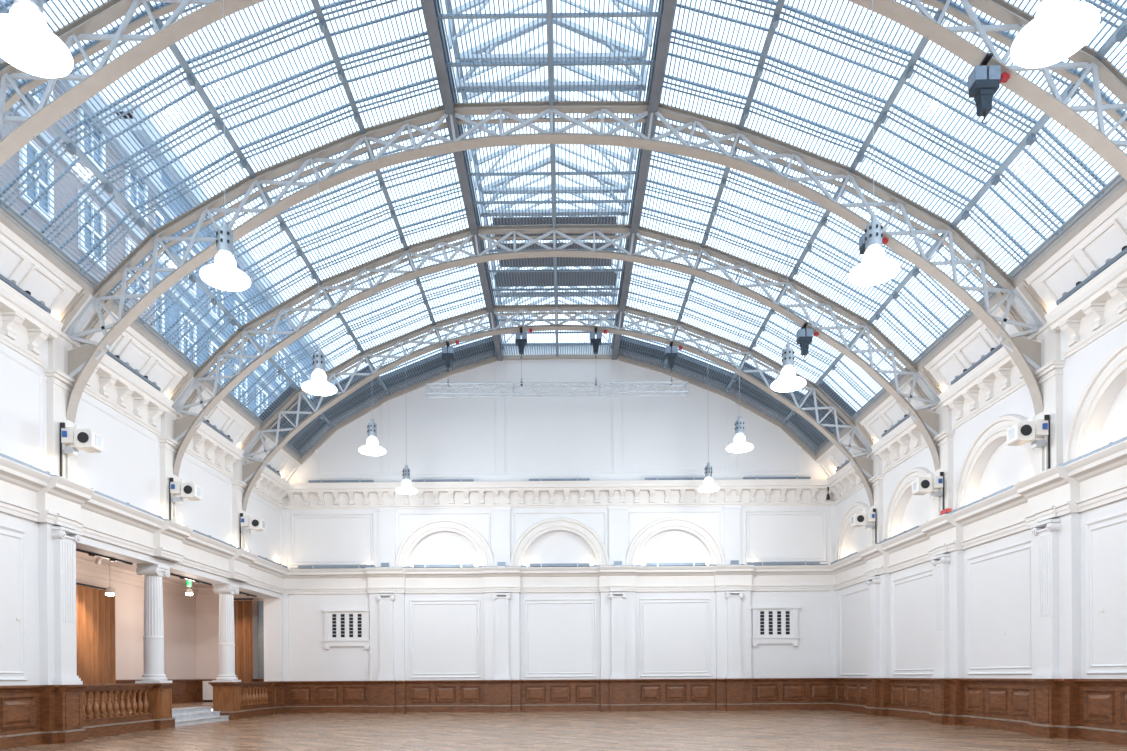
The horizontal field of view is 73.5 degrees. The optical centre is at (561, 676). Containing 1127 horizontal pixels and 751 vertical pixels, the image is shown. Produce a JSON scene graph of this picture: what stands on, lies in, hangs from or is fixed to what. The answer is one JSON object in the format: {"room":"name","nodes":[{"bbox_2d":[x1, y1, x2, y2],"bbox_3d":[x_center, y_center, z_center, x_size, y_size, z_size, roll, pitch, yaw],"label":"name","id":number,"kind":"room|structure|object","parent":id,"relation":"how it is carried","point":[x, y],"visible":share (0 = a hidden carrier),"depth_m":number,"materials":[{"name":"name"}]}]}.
{"room":"exhibition hall","nodes":[
{"label":"exhibition hall","id":0,"kind":"room"},
{"bbox_2d":[76,551,212,587],"bbox_3d":[-14.748,-4.052,24.472,3.600,0.200,18.800,0,0,0],"label":"ceiling","id":1,"kind":"structure","parent":0,"point":[80,555],"depth_m":27.00,"materials":[{"name":"paint"}]},
{"bbox_2d":[95,557,101,564],"bbox_3d":[-14.416,-3.726,23.525,0.250,0.455,0.150,0,0,40],"label":"ceiling spotlight","id":2,"kind":"object","parent":1,"relation":"attached to","point":[98,560],"visible":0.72,"depth_m":23.49,"materials":[{"name":"white metal"}]},
{"bbox_2d":[105,560,114,595],"bbox_3d":[-14.444,-3.273,24.171,0.290,1.360,0.290,0,0,0],"label":"pendant lamp","id":3,"kind":"object","parent":1,"relation":"hanging from","point":[109,591],"visible":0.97,"depth_m":24.09,"materials":[{"name":"white glass"}]},
{"bbox_2d":[185,588,192,595],"bbox_3d":[-14.124,-3.526,28.669,0.290,0.860,0.290,0,0,0],"label":"pendant lamp","id":4,"kind":"object","parent":1,"relation":"hanging from","point":[188,591],"visible":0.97,"depth_m":28.58,"materials":[{"name":"white glass"}]},
{"bbox_2d":[187,580,191,586],"bbox_3d":[-13.675,-3.643,27.767,0.048,0.630,0.300,0,0,0],"label":"exit sign","id":5,"kind":"object","parent":1,"relation":"hanging from","point":[189,582],"visible":0.43,"depth_m":27.75,"materials":[{"name":"green plastic"}]},
{"bbox_2d":[0,231,297,685],"bbox_3d":[-12.268,-3.927,15.090,1.550,11.020,36.660,0,0,0],"label":"wall","id":6,"kind":"structure","parent":0,"point":[44,518],"depth_m":19.31,"materials":[{"name":"white paint"}]},
{"bbox_2d":[60,422,102,479],"bbox_3d":[-11.695,-5.431,18.367,0.842,1.480,0.480,0,0,0],"label":"floodlight","id":7,"kind":"object","parent":6,"relation":"on","point":[88,440],"visible":0.92,"depth_m":18.26,"materials":[{"name":"white metal"}]},
{"bbox_2d":[76,548,132,564],"bbox_3d":[-12.916,-3.368,20.773,0.070,0.090,3.820,0,0,0],"label":"track","id":8,"kind":"object","parent":6,"relation":"attached to","point":[78,550],"visible":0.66,"depth_m":21.27,"materials":[{"name":"black metal"}]},
{"bbox_2d":[0,681,285,749],"bbox_3d":[-12.093,0.887,15.094,0.878,1.390,36.066,0,0,-1],"label":"wainscoting","id":9,"kind":"structure","parent":6,"relation":"attached to","point":[30,715],"depth_m":17.69,"materials":[{"name":"brown wood"}]},
{"bbox_2d":[0,453,286,567],"bbox_3d":[-11.930,-4.729,20.839,0.104,0.100,23.560,0,0,0],"label":"cable conduit","id":10,"kind":"object","parent":6,"relation":"on","point":[1,454],"visible":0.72,"depth_m":20.64,"materials":[{"name":"grey metal"}]},
{"bbox_2d":[0,222,300,508],"bbox_3d":[-11.935,-8.350,15.063,0.972,2.022,36.510,0,0,0],"label":"trim","id":11,"kind":"structure","parent":6,"relation":"attached to","point":[24,325],"depth_m":20.62,"materials":[{"name":"paint"}]},
{"bbox_2d":[0,274,50,313],"bbox_3d":[-11.896,-8.489,16.158,0.120,0.220,2.700,0,0,0],"label":"bar","id":12,"kind":"object","parent":11,"relation":"on","point":[12,283],"visible":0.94,"depth_m":16.71,"materials":[{"name":"metal"}]},
{"bbox_2d":[106,349,160,390],"bbox_3d":[-11.873,-8.489,20.908,0.120,0.220,2.700,0,0,0],"label":"bar","id":13,"kind":"object","parent":11,"relation":"on","point":[115,357],"visible":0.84,"depth_m":20.86,"materials":[{"name":"metal"}]},
{"bbox_2d":[203,420,232,441],"bbox_3d":[-11.848,-8.490,25.858,0.120,0.220,2.500,0,0,0],"label":"bar","id":14,"kind":"object","parent":11,"relation":"on","point":[214,427],"visible":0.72,"depth_m":25.91,"materials":[{"name":"metal"}]},
{"bbox_2d":[259,458,281,476],"bbox_3d":[-11.825,-8.490,30.658,0.120,0.220,2.200,0,0,0],"label":"bar","id":15,"kind":"object","parent":11,"relation":"on","point":[268,466],"visible":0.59,"depth_m":30.92,"materials":[{"name":"metal"}]},
{"bbox_2d":[169,477,201,521],"bbox_3d":[-11.670,-5.431,23.417,0.842,1.480,0.480,0,0,0],"label":"floodlight","id":16,"kind":"object","parent":6,"relation":"on","point":[190,491],"visible":0.87,"depth_m":23.31,"materials":[{"name":"white metal"}]},
{"bbox_2d":[170,573,211,584],"bbox_3d":[-12.892,-3.368,25.683,0.070,0.090,4.200,0,0,0],"label":"track","id":17,"kind":"object","parent":6,"relation":"attached to","point":[171,574],"visible":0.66,"depth_m":26.12,"materials":[{"name":"black metal"}]},
{"bbox_2d":[239,591,256,596],"bbox_3d":[-12.870,-3.368,30.198,0.070,0.090,3.230,0,0,0],"label":"track","id":18,"kind":"object","parent":6,"relation":"attached to","point":[246,594],"visible":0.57,"depth_m":30.90,"materials":[{"name":"black metal"}]},
{"bbox_2d":[240,513,265,548],"bbox_3d":[-11.646,-5.431,28.467,0.842,1.480,0.480,0,0,0],"label":"floodlight","id":19,"kind":"object","parent":6,"relation":"on","point":[257,524],"visible":0.89,"depth_m":28.36,"materials":[{"name":"white metal"}]},
{"bbox_2d":[100,21,1007,377],"bbox_3d":[-0.218,-12.877,21.126,23.600,6.910,5.050,0,0,0],"label":"glass roof","id":20,"kind":"structure","parent":6,"relation":"in","point":[465,174],"depth_m":21.42,"materials":[{"name":"clear glass"}]},
{"bbox_2d":[371,276,374,349],"label":"cable","id":21,"kind":"object","parent":20,"relation":"hanging from","point":[371,276],"depth_m":23.32,"materials":[{"name":"metal"}]},
{"bbox_2d":[726,273,753,452],"bbox_3d":[5.492,-9.716,23.273,0.830,5.447,0.830,0,0,0],"label":"lamp","id":22,"kind":"object","parent":20,"relation":"hanging from","point":[739,445],"visible":1,"depth_m":23.16,"materials":[{"name":"metal"}]},
{"bbox_2d":[66,101,1043,422],"bbox_3d":[-0.211,-9.907,18.761,24.377,8.430,0.640,0,0,0],"label":"roof truss","id":23,"kind":"object","parent":6,"relation":"attached to","point":[1025,353],"visible":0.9,"depth_m":18.57,"materials":[{"name":"metal"}]},
{"bbox_2d":[859,233,887,255],"bbox_3d":[7.684,-10.433,18.542,0.640,1.098,0.400,0,0,0],"label":"chain hoist","id":24,"kind":"object","parent":23,"relation":"hanging from","point":[862,250],"visible":0.1,"depth_m":18.50,"materials":[{"name":"black metal"}]},
{"bbox_2d":[882,238,887,243],"bbox_3d":[7.943,-10.700,18.531,0.120,0.100,0.100,0,0,0],"label":"switch","id":25,"kind":"object","parent":24,"relation":"attached to","point":[884,241],"depth_m":18.48,"materials":[{"name":"red paint"}]},
{"bbox_2d":[199,161,912,429],"bbox_3d":[-0.194,-12.877,26.176,23.600,6.910,5.050,0,0,0],"label":"glass roof","id":26,"kind":"structure","parent":6,"relation":"in","point":[512,277],"depth_m":26.67,"materials":[{"name":"clear glass"}]},
{"bbox_2d":[395,348,417,493],"bbox_3d":[-5.823,-9.650,28.379,0.830,5.456,0.830,0,0,0],"label":"lamp","id":27,"kind":"object","parent":26,"relation":"hanging from","point":[406,488],"visible":1,"depth_m":28.25,"materials":[{"name":"metal"}]},
{"bbox_2d":[492,216,616,286],"bbox_3d":[-0.204,-14.757,26.376,4.500,0.130,4.450,0,0,0],"label":"skylight","id":28,"kind":"object","parent":26,"relation":"attached to","point":[571,219],"depth_m":26.78,"materials":[{"name":"clear glass"}]},
{"bbox_2d":[697,345,719,491],"bbox_3d":[5.517,-9.716,28.323,0.830,5.447,0.830,0,0,0],"label":"lamp","id":29,"kind":"object","parent":26,"relation":"hanging from","point":[708,486],"visible":1,"depth_m":28.20,"materials":[{"name":"metal"}]},
{"bbox_2d":[173,224,939,475],"bbox_3d":[-0.187,-9.907,23.811,24.377,8.430,0.640,0,0,0],"label":"roof truss","id":30,"kind":"object","parent":6,"relation":"attached to","point":[927,422],"visible":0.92,"depth_m":23.62,"materials":[{"name":"metal"}]},
{"bbox_2d":[796,322,818,360],"bbox_3d":[7.709,-10.433,23.592,0.640,1.098,0.400,0,0,0],"label":"chain hoist","id":31,"kind":"object","parent":30,"relation":"hanging from","point":[804,337],"visible":1,"depth_m":23.49,"materials":[{"name":"black metal"}]},
{"bbox_2d":[242,304,873,511],"bbox_3d":[-0.162,-9.907,28.861,24.377,8.430,0.640,0,0,0],"label":"roof truss","id":32,"kind":"object","parent":6,"relation":"attached to","point":[863,467],"visible":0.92,"depth_m":28.67,"materials":[{"name":"metal"}]},
{"bbox_2d":[426,380,687,397],"bbox_3d":[-0.169,-10.949,28.681,9.896,0.486,0.412,0,0,0],"label":"lighting truss","id":33,"kind":"object","parent":32,"relation":"hanging from","point":[599,386],"visible":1,"depth_m":28.57,"materials":[{"name":"white metal"}]},
{"bbox_2d":[442,341,458,382],"bbox_3d":[-4.196,-11.967,28.701,0.640,1.559,0.400,0,0,0],"label":"chain hoist","id":34,"kind":"object","parent":33,"relation":"on","point":[447,352],"visible":1,"depth_m":28.60,"materials":[{"name":"black metal"}]},
{"bbox_2d":[515,327,531,381],"bbox_3d":[-1.407,-12.198,28.687,0.640,1.988,0.400,0,0,0],"label":"chain hoist","id":35,"kind":"object","parent":33,"relation":"on","point":[521,343],"visible":1,"depth_m":28.59,"materials":[{"name":"black metal"}]},
{"bbox_2d":[590,327,606,380],"bbox_3d":[1.423,-12.209,28.673,0.640,1.974,0.400,0,0,0],"label":"chain hoist","id":36,"kind":"object","parent":33,"relation":"on","point":[596,342],"visible":1,"depth_m":28.55,"materials":[{"name":"black metal"}]},
{"bbox_2d":[665,341,682,380],"bbox_3d":[4.285,-11.944,28.659,0.640,1.408,0.400,0,0,0],"label":"chain hoist","id":37,"kind":"object","parent":33,"relation":"on","point":[671,351],"visible":1,"depth_m":28.55,"materials":[{"name":"black metal"}]},
{"bbox_2d":[0,0,1126,295],"bbox_3d":[-0.243,-12.877,16.076,23.600,6.910,5.050,0,0,0],"label":"glass roof","id":38,"kind":"structure","parent":6,"relation":"in","point":[434,18],"depth_m":16.57,"materials":[{"name":"clear glass"}]},
{"bbox_2d":[318,219,318,324],"label":"cable","id":39,"kind":"object","parent":38,"relation":"hanging from","point":[318,219],"depth_m":18.27,"materials":[{"name":"metal"}]},
{"bbox_2d":[301,347,336,395],"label":"lamp","id":40,"kind":"object","parent":38,"relation":"hanging from","point":[318,384],"depth_m":18.15,"materials":[{"name":"metal"}]},
{"bbox_2d":[787,203,787,309],"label":"lamp","id":41,"kind":"object","parent":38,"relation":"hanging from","point":[787,203],"depth_m":18.22,"materials":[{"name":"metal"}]},
{"bbox_2d":[771,343,805,391],"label":"lamp","id":42,"kind":"object","parent":38,"relation":"hanging from","point":[789,380],"depth_m":18.10,"materials":[{"name":"metal"}]},
{"bbox_2d":[0,0,1126,180],"bbox_3d":[-0.236,-9.907,13.711,24.377,8.430,0.640,0,0,0],"label":"roof truss","id":43,"kind":"object","parent":6,"relation":"attached to","point":[174,30],"visible":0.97,"depth_m":13.54,"materials":[{"name":"metal"}]},
{"bbox_2d":[968,53,1009,123],"bbox_3d":[7.660,-10.433,13.492,0.640,1.098,0.400,0,0,0],"label":"chain hoist","id":44,"kind":"object","parent":43,"relation":"hanging from","point":[984,82],"visible":1,"depth_m":13.40,"materials":[{"name":"black metal"}]},
{"bbox_2d":[1000,73,1009,82],"bbox_3d":[7.918,-10.699,13.481,0.120,0.100,0.100,0,0,0],"label":"switch","id":45,"kind":"object","parent":44,"relation":"attached to","point":[1005,77],"depth_m":13.44,"materials":[{"name":"red paint"}]},
{"bbox_2d":[0,0,1126,77],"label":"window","id":46,"kind":"structure","parent":6,"relation":"in","point":[1120,34],"depth_m":13.05,"materials":[{"name":"clear glass"}]},
{"bbox_2d":[224,48,224,194],"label":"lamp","id":47,"kind":"object","parent":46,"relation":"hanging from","point":[224,48],"depth_m":13.22,"materials":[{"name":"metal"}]},
{"bbox_2d":[199,209,250,290],"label":"lamp","id":48,"kind":"object","parent":46,"relation":"hanging from","point":[222,272],"depth_m":13.12,"materials":[{"name":"metal"}]},
{"bbox_2d":[849,0,899,285],"bbox_3d":[5.442,-9.715,13.173,0.830,5.447,0.830,0,0,0],"label":"lamp","id":49,"kind":"object","parent":46,"relation":"hanging from","point":[874,269],"visible":1,"depth_m":13.07,"materials":[{"name":"metal"}]},
{"bbox_2d":[76,558,263,703],"bbox_3d":[-14.751,-1.327,24.473,3.560,5.250,18.800,0,0,0],"label":"wall","id":50,"kind":"structure","parent":0,"point":[191,623],"depth_m":31.81,"materials":[{"name":"paint"}]},
{"bbox_2d":[257,601,263,678],"bbox_3d":[-13.223,-1.636,33.625,0.530,3.450,0.120,0,0,0],"label":"window","id":51,"kind":"structure","parent":50,"relation":"in","point":[260,604],"depth_m":33.56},
{"bbox_2d":[83,701,258,716],"bbox_3d":[-14.589,1.347,24.472,3.850,0.500,18.800,0,0,0],"label":"floor","id":52,"kind":"structure","parent":0,"point":[187,704],"depth_m":28.80,"materials":[{"name":"brown wood"}]},
{"bbox_2d":[76,582,115,706],"bbox_3d":[-15.939,-1.012,23.478,0.290,4.195,6.800,0,0,0],"label":"curtain","id":53,"kind":"object","parent":52,"relation":"on","point":[95,610],"visible":0.16,"depth_m":25.75,"materials":[{"name":"brown fabric"}]},
{"bbox_2d":[203,681,212,701],"bbox_3d":[-15.450,0.643,33.451,0.750,0.920,0.230,0,0,0],"label":"radiator","id":54,"kind":"object","parent":52,"relation":"on","point":[207,688],"visible":0.5,"depth_m":33.33,"materials":[{"name":"white metal"}]},
{"bbox_2d":[234,598,253,695],"bbox_3d":[-13.972,-1.189,33.172,0.930,4.525,0.286,0,0,0],"label":"curtain","id":55,"kind":"object","parent":52,"relation":"on","point":[242,610],"visible":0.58,"depth_m":33.16,"materials":[{"name":"brown fabric"}]},
{"bbox_2d":[282,345,836,680],"bbox_3d":[-0.120,-6.517,33.061,25.000,16.050,1.200,0,0,0],"label":"wall","id":56,"kind":"structure","parent":0,"point":[606,621],"depth_m":33.04,"materials":[{"name":"white paint"}]},
{"bbox_2d":[298,564,374,568],"bbox_3d":[-9.761,-4.793,32.798,3.300,0.200,0.160,0,0,0],"label":"batten","id":57,"kind":"object","parent":56,"relation":"on","point":[313,566],"visible":0.98,"depth_m":32.73,"materials":[{"name":"metal"}]},
{"bbox_2d":[322,609,369,648],"bbox_3d":[-9.368,-2.080,33.026,2.150,1.730,0.160,0,0,0],"label":"vent","id":58,"kind":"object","parent":56,"relation":"in","point":[342,627],"depth_m":33.02,"materials":[{"name":"white paint"}]},
{"bbox_2d":[359,419,385,455],"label":"lamp","id":59,"kind":"object","parent":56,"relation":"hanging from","point":[372,447],"depth_m":23.20,"materials":[{"name":"metal"}]},
{"bbox_2d":[381,563,388,567],"bbox_3d":[-7.612,-4.816,32.657,0.340,0.220,0.160,0,0,0],"label":"emergency light","id":60,"kind":"object","parent":56,"relation":"on","point":[383,565],"visible":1,"depth_m":32.60,"materials":[{"name":"white plastic"}]},
{"bbox_2d":[413,563,473,567],"bbox_3d":[-5.106,-4.821,32.775,2.620,0.200,0.160,0,0,0],"label":"batten","id":61,"kind":"object","parent":56,"relation":"on","point":[425,565],"visible":1,"depth_m":32.70,"materials":[{"name":"metal"}]},
{"bbox_2d":[497,562,504,566],"bbox_3d":[-2.582,-4.847,32.633,0.340,0.220,0.160,0,0,0],"label":"emergency light","id":62,"kind":"object","parent":56,"relation":"on","point":[499,564],"visible":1,"depth_m":32.57,"materials":[{"name":"white plastic"}]},
{"bbox_2d":[259,266,854,461],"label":"window","id":63,"kind":"structure","parent":56,"relation":"in","point":[293,447],"depth_m":31.58,"materials":[{"name":"clear glass"}]},
{"bbox_2d":[290,564,827,568],"bbox_3d":[-0.111,-4.802,32.889,23.400,0.100,0.104,0,0,0],"label":"cable conduit","id":64,"kind":"object","parent":56,"relation":"on","point":[706,564],"visible":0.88,"depth_m":32.85,"materials":[{"name":"grey metal"}]},
{"bbox_2d":[283,479,834,509],"bbox_3d":[-0.130,-7.932,32.861,24.200,1.040,0.600,0,0,0],"label":"trim","id":65,"kind":"structure","parent":56,"relation":"attached to","point":[744,492],"depth_m":32.93,"materials":[{"name":"paint"}]},
{"bbox_2d":[308,479,373,482],"bbox_3d":[-9.534,-8.474,32.727,2.800,0.160,0.160,0,0,0],"label":"batten","id":66,"kind":"object","parent":65,"relation":"on","point":[321,480],"visible":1,"depth_m":32.66,"materials":[{"name":"metal"}]},
{"bbox_2d":[412,478,473,481],"bbox_3d":[-5.120,-8.501,32.705,2.640,0.160,0.160,0,0,0],"label":"batten","id":67,"kind":"object","parent":65,"relation":"on","point":[424,479],"visible":1,"depth_m":32.64,"materials":[{"name":"metal"}]},
{"bbox_2d":[529,477,589,480],"bbox_3d":[-0.085,-8.533,32.681,2.640,0.160,0.160,0,0,0],"label":"batten","id":68,"kind":"object","parent":65,"relation":"on","point":[577,478],"visible":1,"depth_m":32.62,"materials":[{"name":"metal"}]},
{"bbox_2d":[529,478,574,478],"bbox_3d":[-0.085,-8.573,32.681,2.600,0.020,0.100,0,0,0],"label":"diffuser","id":69,"kind":"object","parent":68,"relation":"attached to","point":[529,478],"depth_m":32.63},
{"bbox_2d":[645,476,705,479],"bbox_3d":[4.950,-8.564,32.656,2.640,0.160,0.160,0,0,0],"label":"batten","id":70,"kind":"object","parent":65,"relation":"on","point":[694,477],"visible":0.86,"depth_m":32.59,"materials":[{"name":"metal"}]},
{"bbox_2d":[663,477,704,477],"bbox_3d":[4.950,-8.604,32.656,2.600,0.020,0.100,0,0,0],"label":"diffuser","id":71,"kind":"object","parent":70,"relation":"attached to","point":[663,477],"depth_m":32.60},
{"bbox_2d":[743,476,810,478],"bbox_3d":[9.315,-8.591,32.635,2.900,0.160,0.160,0,0,0],"label":"batten","id":72,"kind":"object","parent":65,"relation":"on","point":[756,477],"visible":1,"depth_m":32.56,"materials":[{"name":"metal"}]},
{"bbox_2d":[529,562,589,566],"bbox_3d":[-0.072,-4.853,32.751,2.620,0.200,0.160,0,0,0],"label":"batten","id":73,"kind":"object","parent":56,"relation":"on","point":[577,564],"visible":1,"depth_m":32.69,"materials":[{"name":"metal"}]},
{"bbox_2d":[530,563,572,563],"bbox_3d":[-0.072,-4.913,32.751,2.580,0.020,0.100,0,0,0],"label":"diffuser","id":74,"kind":"object","parent":73,"relation":"attached to","point":[530,563],"depth_m":32.70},
{"bbox_2d":[284,678,835,712],"bbox_3d":[-0.076,0.812,32.791,24.200,1.390,0.580,0,0,0],"label":"wainscoting","id":75,"kind":"structure","parent":56,"relation":"attached to","point":[736,694],"depth_m":32.96,"materials":[{"name":"brown wood"}]},
{"bbox_2d":[614,561,621,565],"bbox_3d":[2.458,-4.878,32.608,0.340,0.220,0.160,0,0,0],"label":"emergency light","id":76,"kind":"object","parent":56,"relation":"on","point":[616,563],"visible":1,"depth_m":32.55,"materials":[{"name":"white plastic"}]},
{"bbox_2d":[645,561,705,565],"bbox_3d":[4.963,-4.884,32.726,2.620,0.200,0.160,0,0,0],"label":"batten","id":77,"kind":"object","parent":56,"relation":"on","point":[694,563],"visible":1,"depth_m":32.66,"materials":[{"name":"metal"}]},
{"bbox_2d":[661,562,705,562],"bbox_3d":[4.963,-4.944,32.726,2.580,0.020,0.100,0,0,0],"label":"diffuser","id":78,"kind":"object","parent":77,"relation":"attached to","point":[661,562],"depth_m":32.67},
{"bbox_2d":[730,560,738,564],"bbox_3d":[7.487,-4.910,32.584,0.340,0.220,0.160,0,0,0],"label":"emergency light","id":79,"kind":"object","parent":56,"relation":"on","point":[732,562],"visible":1,"depth_m":32.52,"materials":[{"name":"white plastic"}]},
{"bbox_2d":[751,606,799,646],"bbox_3d":[9.331,-2.196,32.935,2.150,1.730,0.160,0,0,0],"label":"vent","id":80,"kind":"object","parent":56,"relation":"in","point":[770,625],"depth_m":32.94,"materials":[{"name":"white paint"}]},
{"bbox_2d":[747,561,819,565],"bbox_3d":[9.638,-4.913,32.703,3.100,0.200,0.160,0,0,0],"label":"batten","id":81,"kind":"object","parent":56,"relation":"on","point":[761,563],"visible":0.98,"depth_m":32.63,"materials":[{"name":"metal"}]},
{"bbox_2d":[0,710,1126,750],"bbox_3d":[-0.033,1.632,15.030,24.550,0.250,36.660,0,0,0],"label":"floor","id":82,"kind":"structure","parent":0,"point":[710,730],"depth_m":19.70,"materials":[{"name":"brown wood"}]},
{"bbox_2d":[82,683,155,737],"bbox_3d":[-12.415,0.890,20.759,0.420,1.387,3.895,0,0,0],"label":"balustrade","id":83,"kind":"object","parent":82,"relation":"on","point":[103,725],"visible":0.72,"depth_m":20.98,"materials":[{"name":"brown wood"}]},
{"bbox_2d":[130,683,176,728],"bbox_3d":[-12.493,0.889,23.181,0.940,1.390,0.940,0,0,0],"label":"pedestal","id":84,"kind":"object","parent":82,"relation":"on","point":[159,698],"visible":0.71,"depth_m":22.86,"materials":[{"name":"brown wood"}]},
{"bbox_2d":[135,564,171,682],"bbox_3d":[-12.509,-1.611,23.181,0.750,3.610,0.790,0,0,0],"label":"column","id":85,"kind":"structure","parent":84,"relation":"on","point":[153,638],"depth_m":22.95,"materials":[{"name":"white paint"}]},
{"bbox_2d":[172,706,228,726],"bbox_3d":[-12.803,1.336,25.683,1.210,0.500,4.110,0,0,0],"label":"stone steps","id":86,"kind":"structure","parent":82,"relation":"on","point":[203,714],"depth_m":25.98,"materials":[{"name":"grey stone"}]},
{"bbox_2d":[208,682,244,719],"bbox_3d":[-12.469,0.889,28.181,0.940,1.390,0.940,0,0,0],"label":"pedestal","id":87,"kind":"object","parent":82,"relation":"on","point":[226,695],"visible":0.92,"depth_m":27.82,"materials":[{"name":"brown wood"}]},
{"bbox_2d":[212,584,240,681],"bbox_3d":[-12.484,-1.611,28.181,0.750,3.610,0.790,0,0,0],"label":"column","id":88,"kind":"structure","parent":87,"relation":"on","point":[226,646],"depth_m":27.95,"materials":[{"name":"white paint"}]},
{"bbox_2d":[241,682,272,717],"bbox_3d":[-12.369,0.890,30.232,0.420,1.387,3.152,0,0,0],"label":"balustrade","id":89,"kind":"object","parent":82,"relation":"on","point":[253,709],"visible":0.82,"depth_m":30.34,"materials":[{"name":"brown wood"}]},
{"bbox_2d":[819,202,1126,678],"bbox_3d":[11.806,-4.076,14.972,1.400,11.020,36.660,0,0,0],"label":"wall","id":90,"kind":"structure","parent":0,"point":[1036,561],"depth_m":20.13,"materials":[{"name":"white paint"}]},
{"bbox_2d":[826,487,829,499],"bbox_3d":[11.479,-7.889,32.454,0.180,0.550,0.180,0,0,0],"label":"security camera","id":91,"kind":"object","parent":90,"relation":"attached to","point":[828,495],"visible":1,"depth_m":32.42,"materials":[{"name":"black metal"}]},
{"bbox_2d":[850,508,876,544],"bbox_3d":[11.372,-5.574,28.355,0.842,1.480,0.480,0,0,0],"label":"floodlight","id":92,"kind":"object","parent":90,"relation":"on","point":[858,519],"visible":0.92,"depth_m":28.24,"materials":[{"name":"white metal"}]},
{"bbox_2d":[912,472,943,515],"bbox_3d":[11.347,-5.574,23.305,0.842,1.480,0.480,0,0,0],"label":"floodlight","id":93,"kind":"object","parent":90,"relation":"on","point":[922,485],"visible":0.93,"depth_m":23.19,"materials":[{"name":"white plastic"}]},
{"bbox_2d":[913,481,916,490],"bbox_3d":[10.930,-5.886,23.337,0.012,0.250,0.220,0,0,0],"label":"grille","id":94,"kind":"object","parent":93,"relation":"attached to","point":[914,482],"depth_m":23.32,"materials":[{"name":"metal"}]},
{"bbox_2d":[816,192,1126,504],"bbox_3d":[11.493,-8.495,14.949,0.972,2.022,36.510,0,0,0],"label":"trim","id":95,"kind":"structure","parent":90,"relation":"attached to","point":[1098,307],"depth_m":19.94,"materials":[{"name":"paint"}]},
{"bbox_2d":[835,454,855,472],"bbox_3d":[11.534,-8.635,30.544,0.120,0.220,2.200,0,0,0],"label":"bar","id":96,"kind":"object","parent":95,"relation":"on","point":[846,461],"visible":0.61,"depth_m":30.85,"materials":[{"name":"metal"}]},
{"bbox_2d":[882,414,909,436],"bbox_3d":[11.511,-8.634,25.744,0.120,0.220,2.500,0,0,0],"label":"bar","id":97,"kind":"object","parent":95,"relation":"on","point":[899,422],"visible":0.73,"depth_m":25.85,"materials":[{"name":"metal"}]},
{"bbox_2d":[951,342,1002,384],"bbox_3d":[11.487,-8.634,20.794,0.120,0.220,2.700,0,0,0],"label":"bar","id":98,"kind":"object","parent":95,"relation":"on","point":[992,350],"visible":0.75,"depth_m":20.77,"materials":[{"name":"metal"}]},
{"bbox_2d":[1056,246,1126,304],"bbox_3d":[11.463,-8.634,16.044,0.120,0.220,2.700,0,0,0],"label":"bar","id":99,"kind":"object","parent":95,"relation":"on","point":[1109,261],"visible":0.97,"depth_m":16.23,"materials":[{"name":"metal"}]},
{"bbox_2d":[830,436,1126,564],"bbox_3d":[11.590,-4.875,20.723,0.104,0.100,23.560,0,0,0],"label":"cable conduit","id":100,"kind":"object","parent":90,"relation":"on","point":[1109,444],"visible":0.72,"depth_m":19.96,"materials":[{"name":"grey metal"}]},
{"bbox_2d":[940,508,951,514],"bbox_3d":[11.564,-4.965,22.694,0.150,0.120,0.400,0,0,0],"label":"box","id":101,"kind":"object","parent":100,"relation":"on","point":[946,510],"visible":0.93,"depth_m":22.57,"materials":[{"name":"paint"}]},
{"bbox_2d":[834,678,1126,744],"bbox_3d":[11.666,0.740,14.973,0.580,1.390,36.060,0,0,0],"label":"wainscoting","id":102,"kind":"structure","parent":90,"relation":"attached to","point":[1095,710],"depth_m":20.20,"materials":[{"name":"brown wood"}]},
{"bbox_2d":[1006,415,1049,472],"bbox_3d":[11.322,-5.573,18.255,0.842,1.480,0.480,0,0,0],"label":"floodlight","id":103,"kind":"object","parent":90,"relation":"on","point":[1020,433],"visible":0.91,"depth_m":18.14,"materials":[{"name":"white plastic"}]},
{"bbox_2d":[1008,427,1013,439],"bbox_3d":[10.905,-5.886,18.287,0.012,0.250,0.220,0,0,0],"label":"grille","id":104,"kind":"object","parent":103,"relation":"attached to","point":[1011,429],"depth_m":18.29,"materials":[{"name":"metal"}]},
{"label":"window","id":105,"kind":"structure","parent":0,"visible":0},
{"bbox_2d":[0,0,73,77],"bbox_3d":[-5.921,-9.649,8.379,0.830,5.456,0.830,0,0,0],"label":"lamp","id":106,"kind":"object","parent":105,"relation":"hanging from","point":[27,43],"visible":1,"depth_m":8.31,"materials":[{"name":"metal"}]},
{"bbox_2d":[1010,0,1099,67],"bbox_3d":[5.419,-9.715,8.323,0.830,5.447,0.830,0,0,0],"label":"lamp","id":107,"kind":"object","parent":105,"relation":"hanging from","point":[1059,29],"visible":1,"depth_m":8.23,"materials":[{"name":"metal"}]},
{"label":"outside","id":108,"kind":"structure","parent":0,"visible":0},
{"bbox_2d":[0,0,166,331],"bbox_3d":[-20.560,-10.266,19.601,6.500,23.800,27.200,0,0,0],"label":"building","id":109,"kind":"structure","parent":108,"point":[68,87],"depth_m":28.17,"materials":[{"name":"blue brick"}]},
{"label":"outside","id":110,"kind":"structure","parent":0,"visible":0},
{"bbox_2d":[112,104,342,415],"bbox_3d":[-21.427,-11.760,48.665,6.500,26.800,31.080,0,0,0],"label":"building","id":111,"kind":"structure","parent":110,"point":[117,106],"depth_m":39.97,"materials":[{"name":"stone"}]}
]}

